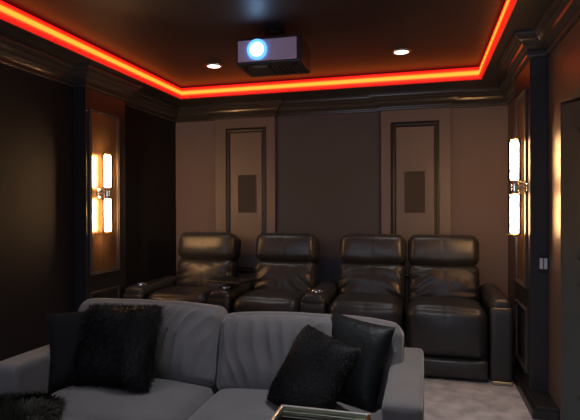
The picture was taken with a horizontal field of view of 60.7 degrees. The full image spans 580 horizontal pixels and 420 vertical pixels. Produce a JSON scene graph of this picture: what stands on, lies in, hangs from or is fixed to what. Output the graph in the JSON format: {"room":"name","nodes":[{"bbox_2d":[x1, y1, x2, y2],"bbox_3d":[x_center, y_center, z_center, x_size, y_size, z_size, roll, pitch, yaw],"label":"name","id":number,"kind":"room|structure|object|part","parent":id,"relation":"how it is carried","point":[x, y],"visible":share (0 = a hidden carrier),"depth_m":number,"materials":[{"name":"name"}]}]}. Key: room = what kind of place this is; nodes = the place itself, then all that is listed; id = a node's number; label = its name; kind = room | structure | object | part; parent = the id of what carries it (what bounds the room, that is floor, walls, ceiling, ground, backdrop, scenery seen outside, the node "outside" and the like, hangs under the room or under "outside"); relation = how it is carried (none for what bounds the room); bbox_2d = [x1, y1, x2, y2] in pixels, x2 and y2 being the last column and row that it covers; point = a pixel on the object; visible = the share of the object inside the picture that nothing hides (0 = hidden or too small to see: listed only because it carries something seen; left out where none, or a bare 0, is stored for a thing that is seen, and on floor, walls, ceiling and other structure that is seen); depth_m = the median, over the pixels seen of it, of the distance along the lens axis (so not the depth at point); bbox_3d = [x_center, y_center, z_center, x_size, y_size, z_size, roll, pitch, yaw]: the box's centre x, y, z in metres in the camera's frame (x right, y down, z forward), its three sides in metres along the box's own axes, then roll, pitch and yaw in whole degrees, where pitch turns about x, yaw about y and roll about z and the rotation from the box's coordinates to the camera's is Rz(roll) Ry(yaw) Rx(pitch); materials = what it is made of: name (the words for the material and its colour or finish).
{"room":"home theater","nodes":[
{"label":"home theater","id":0,"kind":"room"},
{"bbox_2d":[0,63,175,360],"bbox_3d":[-2.176,-0.003,1.932,0.100,2.400,7.000,0,0,15],"label":"wall","id":1,"kind":"structure","parent":0,"point":[37,181],"depth_m":3.50,"materials":[{"name":"grey fabric"}]},
{"bbox_2d":[73,87,125,311],"bbox_3d":[-1.515,0.058,3.976,0.114,2.253,0.510,0,0,15],"label":"column","id":2,"kind":"structure","parent":1,"relation":"attached to","point":[84,98],"depth_m":3.74,"materials":[{"name":"black paint"}]},
{"bbox_2d":[88,108,119,275],"bbox_3d":[-1.462,-0.135,3.922,0.018,1.270,0.375,0,0,15],"label":"wall panel","id":3,"kind":"object","parent":1,"relation":"attached to","point":[104,248],"visible":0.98,"depth_m":3.87,"materials":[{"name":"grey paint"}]},
{"bbox_2d":[96,153,112,232],"bbox_3d":[-1.431,-0.130,3.854,0.113,0.614,0.090,0,0,15],"label":"wall sconce","id":4,"kind":"object","parent":3,"relation":"attached to","point":[107,160],"visible":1,"depth_m":3.83,"materials":[{"name":"white glass"}]},
{"bbox_3d":[-1.417,-0.300,3.849,0.058,0.248,0.058,0,0,15],"label":"bulb","id":5,"kind":"part","parent":4,"relation":"part of","materials":[{"name":"white glass"}]},
{"bbox_3d":[-1.415,0.040,3.851,0.058,0.248,0.058,0,0,15],"label":"bulb","id":6,"kind":"part","parent":4,"relation":"part of","materials":[{"name":"white glass"}]},
{"bbox_2d":[89,285,119,298],"bbox_3d":[-1.459,0.825,3.927,0.018,0.400,0.375,0,0,15],"label":"wall panel","id":7,"kind":"object","parent":1,"relation":"attached to","point":[112,292],"visible":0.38,"depth_m":3.96,"materials":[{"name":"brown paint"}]},
{"bbox_3d":[-1.466,0.825,3.929,0.004,0.347,0.322,0,0,15],"label":"inset panel","id":8,"kind":"part","parent":7,"relation":"part of","materials":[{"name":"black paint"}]},
{"bbox_2d":[0,0,579,122],"bbox_3d":[-0.545,-0.986,1.487,3.285,0.145,7.000,0,0,15],"label":"trim","id":9,"kind":"structure","parent":1,"relation":"attached to","point":[559,17],"depth_m":4.24,"materials":[{"name":"brown wood"}]},
{"bbox_2d":[0,0,549,106],"bbox_3d":[-0.546,-1.165,1.486,3.485,0.213,7.200,0,0,15],"label":"ceiling","id":10,"kind":"structure","parent":0,"point":[173,41],"depth_m":3.31,"materials":[{"name":"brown paint"}]},
{"bbox_2d":[205,63,222,68],"bbox_3d":[-0.623,-1.179,4.060,0.140,0.010,0.140,0,0,15],"label":"recessed light","id":11,"kind":"object","parent":10,"relation":"in","point":[209,65],"visible":1,"depth_m":4.03,"materials":[{"name":"silver metal"}]},
{"bbox_2d":[0,0,516,98],"bbox_3d":[-0.517,-1.116,1.573,2.739,0.105,5.977,0,0,15],"label":"led strip","id":12,"kind":"object","parent":10,"relation":"attached to","point":[9,13],"visible":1,"depth_m":4.17,"materials":[{"name":"red plastic"}]},
{"bbox_2d":[236,30,310,76],"bbox_3d":[-0.107,-1.047,3.295,0.435,0.270,0.340,0,0,14],"label":"projector","id":13,"kind":"object","parent":10,"relation":"attached to","point":[277,53],"visible":1,"depth_m":3.17,"materials":[{"name":"black plastic"}]},
{"bbox_2d":[392,48,410,54],"bbox_3d":[0.833,-1.182,3.704,0.140,0.010,0.140,0,0,15],"label":"recessed light","id":14,"kind":"object","parent":10,"relation":"in","point":[401,51],"visible":1,"depth_m":3.68,"materials":[{"name":"silver metal"}]},
{"bbox_2d":[176,106,507,297],"bbox_3d":[0.381,-0.026,4.920,3.485,2.400,0.100,0,0,15],"label":"wall","id":15,"kind":"structure","parent":0,"point":[479,135],"depth_m":4.53,"materials":[{"name":"brown paint"}]},
{"bbox_2d":[215,117,275,278],"bbox_3d":[-0.455,0.050,5.068,0.648,2.253,0.050,0,0,15],"label":"trim","id":16,"kind":"structure","parent":15,"relation":"attached to","point":[269,123],"depth_m":5.04,"materials":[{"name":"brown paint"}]},
{"bbox_2d":[226,127,265,271],"bbox_3d":[-0.449,-0.103,5.030,0.431,1.458,0.018,0,0,15],"label":"wall panel","id":17,"kind":"object","parent":15,"relation":"attached to","point":[245,147],"visible":0.73,"depth_m":5.04,"materials":[{"name":"brown paint"}]},
{"bbox_2d":[237,174,256,212],"bbox_3d":[-0.435,-0.164,5.027,0.204,0.396,0.009,0,0,15],"label":"wall speaker","id":18,"kind":"object","parent":17,"relation":"attached to","point":[246,183],"visible":1,"depth_m":5.02,"materials":[{"name":"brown fabric"}]},
{"bbox_2d":[276,112,380,284],"bbox_3d":[0.369,0.048,4.872,1.046,2.253,0.020,0,0,15],"label":"wall panel","id":19,"kind":"object","parent":15,"relation":"attached to","point":[328,167],"depth_m":4.86,"materials":[{"name":"fabric"}]},
{"bbox_2d":[391,120,438,276],"bbox_3d":[1.158,-0.099,4.598,0.436,1.444,0.018,0,0,15],"label":"wall panel","id":20,"kind":"object","parent":15,"relation":"attached to","point":[414,145],"visible":0.62,"depth_m":4.60,"materials":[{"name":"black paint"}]},
{"bbox_2d":[404,170,425,212],"bbox_3d":[1.157,-0.167,4.598,0.197,0.396,0.009,0,0,15],"label":"wall speaker","id":21,"kind":"object","parent":20,"relation":"attached to","point":[414,181],"visible":1,"depth_m":4.59,"materials":[{"name":"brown fabric"}]},
{"bbox_2d":[381,107,450,311],"bbox_3d":[1.172,0.047,4.630,0.630,2.253,0.050,0,0,15],"label":"trim","id":22,"kind":"structure","parent":15,"relation":"attached to","point":[443,115],"depth_m":4.58,"materials":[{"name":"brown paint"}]},
{"bbox_2d":[405,343,536,419],"bbox_3d":[-0.104,1.243,1.381,4.785,0.100,7.200,0,0,15],"label":"floor","id":23,"kind":"structure","parent":0,"point":[444,398],"depth_m":3.06,"materials":[{"name":"grey carpet"}]},
{"bbox_2d":[123,276,176,298],"bbox_3d":[-1.198,0.893,4.404,0.193,0.553,0.749,0,0,15],"label":"armrest","id":24,"kind":"object","parent":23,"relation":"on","point":[140,290],"visible":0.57,"depth_m":4.16,"materials":[{"name":"black leather"}]},
{"bbox_3d":[-1.291,0.926,4.073,0.182,0.475,0.062,0,0,15],"label":"panel","id":25,"kind":"part","parent":24,"relation":"part of","materials":[{"name":"grey leather"}]},
{"bbox_2d":[148,232,240,303],"bbox_3d":[-0.823,0.693,4.350,0.554,0.975,0.870,0,0,15],"label":"recliner","id":26,"kind":"object","parent":23,"relation":"on","point":[205,256],"visible":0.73,"depth_m":4.46,"materials":[{"name":"black leather"}]},
{"bbox_2d":[148,286,216,303],"bbox_3d":[-0.854,0.846,4.234,0.548,0.383,0.628,0,0,15],"label":"seat cushion","id":27,"kind":"object","parent":26,"relation":"on","point":[197,294],"depth_m":4.01,"materials":[{"name":"brown leather"}]},
{"bbox_3d":[-0.764,0.632,4.571,0.549,0.373,0.323,0,0,15],"label":"backrest","id":28,"kind":"part","parent":26,"relation":"part of","materials":[{"name":"grey leather"}]},
{"bbox_2d":[0,298,423,419],"bbox_3d":[-0.316,0.814,2.160,1.740,0.753,0.732,0,0,15],"label":"sofa","id":29,"kind":"object","parent":23,"relation":"on","point":[214,364],"visible":0.71,"depth_m":2.13,"materials":[{"name":"grey fabric"}]},
{"bbox_3d":[-1.088,0.885,2.369,0.141,0.502,0.705,0,0,15],"label":"armrest","id":30,"kind":"part","parent":29,"relation":"part of","materials":[{"name":"grey fabric"}]},
{"bbox_2d":[0,390,68,419],"bbox_3d":[-1.077,0.813,1.946,0.382,0.215,0.324,0,0,14],"label":"cushion","id":31,"kind":"object","parent":29,"relation":"on","point":[35,406],"visible":0.96,"depth_m":1.91,"materials":[{"name":"grey fur"}]},
{"bbox_2d":[46,311,86,390],"bbox_3d":[-0.927,0.627,2.302,0.364,0.334,0.130,0,0,-33],"label":"cushion","id":32,"kind":"object","parent":29,"relation":"on","point":[64,329],"visible":0.34,"depth_m":2.21,"materials":[{"name":"black fabric"}]},
{"bbox_2d":[70,302,165,393],"bbox_3d":[-0.772,0.610,2.214,0.451,0.396,0.258,0,0,19],"label":"cushion","id":33,"kind":"object","parent":29,"relation":"on","point":[118,349],"visible":0.98,"depth_m":2.14,"materials":[{"name":"black fur"}]},
{"bbox_2d":[52,378,218,419],"bbox_3d":[-0.703,0.867,2.202,0.691,0.202,0.612,0,0,15],"label":"seat cushion","id":34,"kind":"object","parent":29,"relation":"on","point":[169,398],"depth_m":2.04,"materials":[{"name":"grey fabric"}]},
{"bbox_2d":[78,298,227,385],"bbox_3d":[-0.685,0.629,2.411,0.777,0.385,0.270,0,0,15],"label":"cushion","id":35,"kind":"object","parent":29,"relation":"on","point":[189,345],"depth_m":2.25,"materials":[{"name":"grey fabric"}]},
{"bbox_2d":[187,388,381,419],"bbox_3d":[0.005,0.867,2.012,0.766,0.202,0.612,0,0,15],"label":"seat cushion","id":36,"kind":"object","parent":29,"relation":"on","point":[221,403],"depth_m":1.96,"materials":[{"name":"grey fabric"}]},
{"bbox_2d":[216,311,403,406],"bbox_3d":[0.081,0.651,2.204,0.827,0.387,0.270,0,0,15],"label":"cushion","id":37,"kind":"object","parent":29,"relation":"on","point":[251,347],"depth_m":2.16,"materials":[{"name":"grey fabric"}]},
{"bbox_2d":[267,324,360,409],"bbox_3d":[0.086,0.636,1.913,0.253,0.323,0.330,0,0,-33],"label":"cushion","id":38,"kind":"object","parent":29,"relation":"on","point":[314,373],"visible":0.88,"depth_m":1.85,"materials":[{"name":"black fur"}]},
{"bbox_2d":[331,311,395,412],"bbox_3d":[0.257,0.625,2.052,0.330,0.362,0.181,0,0,34],"label":"cushion","id":39,"kind":"object","parent":29,"relation":"on","point":[362,389],"visible":0.71,"depth_m":1.97,"materials":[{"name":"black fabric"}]},
{"bbox_3d":[0.458,0.883,1.953,0.138,0.503,0.705,0,0,15],"label":"armrest","id":40,"kind":"part","parent":29,"relation":"part of","materials":[{"name":"grey fabric"}]},
{"bbox_2d":[206,276,256,313],"bbox_3d":[-0.435,0.866,4.198,0.377,0.604,0.749,0,0,15],"label":"armrest","id":41,"kind":"object","parent":23,"relation":"on","point":[224,296],"visible":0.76,"depth_m":3.93,"materials":[{"name":"black leather"}]},
{"bbox_3d":[-0.560,0.925,3.876,0.182,0.475,0.062,0,0,15],"label":"panel","id":42,"kind":"part","parent":41,"relation":"part of","materials":[{"name":"grey leather"}]},
{"bbox_2d":[233,233,319,312],"bbox_3d":[-0.095,0.692,4.154,0.554,0.975,0.870,0,0,15],"label":"recliner","id":43,"kind":"object","parent":23,"relation":"on","point":[286,269],"visible":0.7,"depth_m":4.25,"materials":[{"name":"black leather"}]},
{"bbox_2d":[233,290,305,312],"bbox_3d":[-0.126,0.845,4.037,0.548,0.381,0.628,0,0,15],"label":"seat cushion","id":44,"kind":"object","parent":43,"relation":"on","point":[253,300],"depth_m":3.79,"materials":[{"name":"brown leather"}]},
{"bbox_3d":[-0.036,0.631,4.374,0.549,0.373,0.325,0,0,15],"label":"backrest","id":45,"kind":"part","parent":43,"relation":"part of","materials":[{"name":"grey leather"}]},
{"bbox_2d":[300,281,338,313],"bbox_3d":[0.261,0.891,4.011,0.193,0.553,0.749,0,0,15],"label":"armrest","id":46,"kind":"object","parent":23,"relation":"on","point":[318,299],"visible":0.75,"depth_m":3.70,"materials":[{"name":"black leather"}]},
{"bbox_3d":[0.168,0.924,3.680,0.182,0.475,0.062,0,0,15],"label":"panel","id":47,"kind":"part","parent":46,"relation":"part of","materials":[{"name":"grey leather"}]},
{"bbox_2d":[270,404,370,419],"bbox_3d":[0.066,0.904,1.375,0.284,0.578,0.330,0,0,15],"label":"side table","id":48,"kind":"object","parent":23,"relation":"on","point":[284,412],"visible":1,"depth_m":1.51,"materials":[{"name":"gold glass"}]},
{"bbox_2d":[328,234,405,346],"bbox_3d":[0.633,0.691,3.958,0.554,0.975,0.870,0,0,15],"label":"recliner","id":49,"kind":"object","parent":23,"relation":"on","point":[372,274],"visible":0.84,"depth_m":4.05,"materials":[{"name":"black leather"}]},
{"bbox_2d":[328,293,404,332],"bbox_3d":[0.602,0.844,3.841,0.548,0.382,0.628,0,0,15],"label":"seat cushion","id":50,"kind":"object","parent":49,"relation":"on","point":[385,306],"depth_m":3.60,"materials":[{"name":"brown leather"}]},
{"bbox_3d":[0.692,0.629,4.177,0.549,0.373,0.326,0,0,15],"label":"backrest","id":51,"kind":"part","parent":49,"relation":"part of","materials":[{"name":"grey leather"}]},
{"bbox_2d":[406,235,487,380],"bbox_3d":[1.185,0.690,3.809,0.554,0.975,0.870,0,0,15],"label":"recliner","id":52,"kind":"object","parent":23,"relation":"on","point":[446,319],"visible":0.98,"depth_m":3.49,"materials":[{"name":"black leather"}]},
{"bbox_3d":[1.244,0.628,4.029,0.549,0.373,0.324,0,0,15],"label":"backrest","id":53,"kind":"part","parent":52,"relation":"part of","materials":[{"name":"grey leather"}]},
{"bbox_2d":[406,296,487,359],"bbox_3d":[1.154,0.842,3.693,0.548,0.383,0.628,0,0,15],"label":"seat cushion","id":54,"kind":"object","parent":52,"relation":"on","point":[444,327],"depth_m":3.42,"materials":[{"name":"brown leather"}]},
{"bbox_2d":[480,283,512,386],"bbox_3d":[1.514,0.884,3.673,0.145,0.587,0.749,0,0,15],"label":"armrest","id":55,"kind":"object","parent":23,"relation":"on","point":[497,307],"visible":0.99,"depth_m":3.32,"materials":[{"name":"black leather"}]},
{"bbox_3d":[1.424,0.906,3.342,0.141,0.505,0.062,0,0,15],"label":"panel","id":56,"kind":"part","parent":55,"relation":"part of","materials":[{"name":"grey leather"}]},
{"bbox_3d":[1.425,1.166,3.334,0.127,0.026,0.034,0,0,15],"label":"foot plate","id":57,"kind":"part","parent":55,"relation":"part of","materials":[{"name":"silver metal"}]},
{"bbox_2d":[508,19,579,419],"bbox_3d":[1.121,-0.009,1.044,0.160,2.400,7.000,0,0,15],"label":"wall","id":58,"kind":"structure","parent":0,"point":[564,61],"depth_m":2.86,"materials":[{"name":"brown paint"}]},
{"bbox_2d":[514,87,527,288],"bbox_3d":[1.525,-0.136,3.276,0.018,1.260,0.375,0,0,15],"label":"wall panel","id":59,"kind":"object","parent":58,"relation":"attached to","point":[521,102],"visible":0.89,"depth_m":3.21,"materials":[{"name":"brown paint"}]},
{"bbox_2d":[507,138,527,235],"bbox_3d":[1.440,-0.145,3.143,0.113,0.614,0.090,0,0,15],"label":"wall sconce","id":60,"kind":"object","parent":59,"relation":"attached to","point":[514,146],"visible":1,"depth_m":3.12,"materials":[{"name":"white glass"}]},
{"bbox_3d":[1.424,-0.315,3.146,0.058,0.248,0.058,0,0,15],"label":"bulb","id":61,"kind":"part","parent":60,"relation":"part of","materials":[{"name":"white glass"}]},
{"bbox_3d":[1.425,0.025,3.148,0.058,0.248,0.058,0,0,15],"label":"bulb","id":62,"kind":"part","parent":60,"relation":"part of","materials":[{"name":"white glass"}]},
{"bbox_3d":[1.466,-0.145,3.136,0.054,0.078,0.024,0,0,15],"label":"arm","id":63,"kind":"part","parent":60,"relation":"part of","materials":[{"name":"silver metal"}]},
{"bbox_3d":[1.532,-0.136,3.274,0.004,1.207,0.322,0,0,15],"label":"inset panel","id":64,"kind":"part","parent":59,"relation":"part of","materials":[{"name":"brown wood"}]},
{"bbox_2d":[515,299,527,372],"bbox_3d":[1.528,0.819,3.280,0.018,0.400,0.375,0,0,15],"label":"wall panel","id":65,"kind":"object","parent":58,"relation":"attached to","point":[521,312],"visible":1,"depth_m":3.28,"materials":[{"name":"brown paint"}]},
{"bbox_3d":[1.534,0.819,3.279,0.004,0.347,0.322,0,0,15],"label":"inset panel","id":66,"kind":"part","parent":65,"relation":"part of","materials":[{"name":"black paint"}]},
{"bbox_2d":[515,57,547,391],"bbox_3d":[1.585,0.052,3.271,0.101,2.253,0.520,0,0,15],"label":"column","id":67,"kind":"structure","parent":58,"relation":"attached to","point":[534,75],"depth_m":3.02,"materials":[{"name":"black paint"}]},
{"bbox_2d":[513,341,558,419],"bbox_3d":[1.663,1.139,3.624,0.139,0.075,1.750,0,0,15],"label":"baseboard","id":68,"kind":"structure","parent":58,"relation":"attached to","point":[540,405],"depth_m":2.90,"materials":[{"name":"black paint"}]},
{"bbox_2d":[538,254,547,273],"bbox_3d":[1.539,0.325,3.009,0.054,0.120,0.012,0,0,15],"label":"wall switch","id":69,"kind":"object","parent":58,"relation":"attached to","point":[542,258],"visible":1,"depth_m":3.01,"materials":[{"name":"white plastic"}]},
{"bbox_2d":[562,100,579,419],"bbox_3d":[1.590,0.297,2.292,0.112,1.749,0.900,0,0,-14],"label":"door","id":70,"kind":"structure","parent":58,"relation":"in","point":[570,112],"depth_m":2.67,"materials":[{"name":"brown wood"}]}
]}

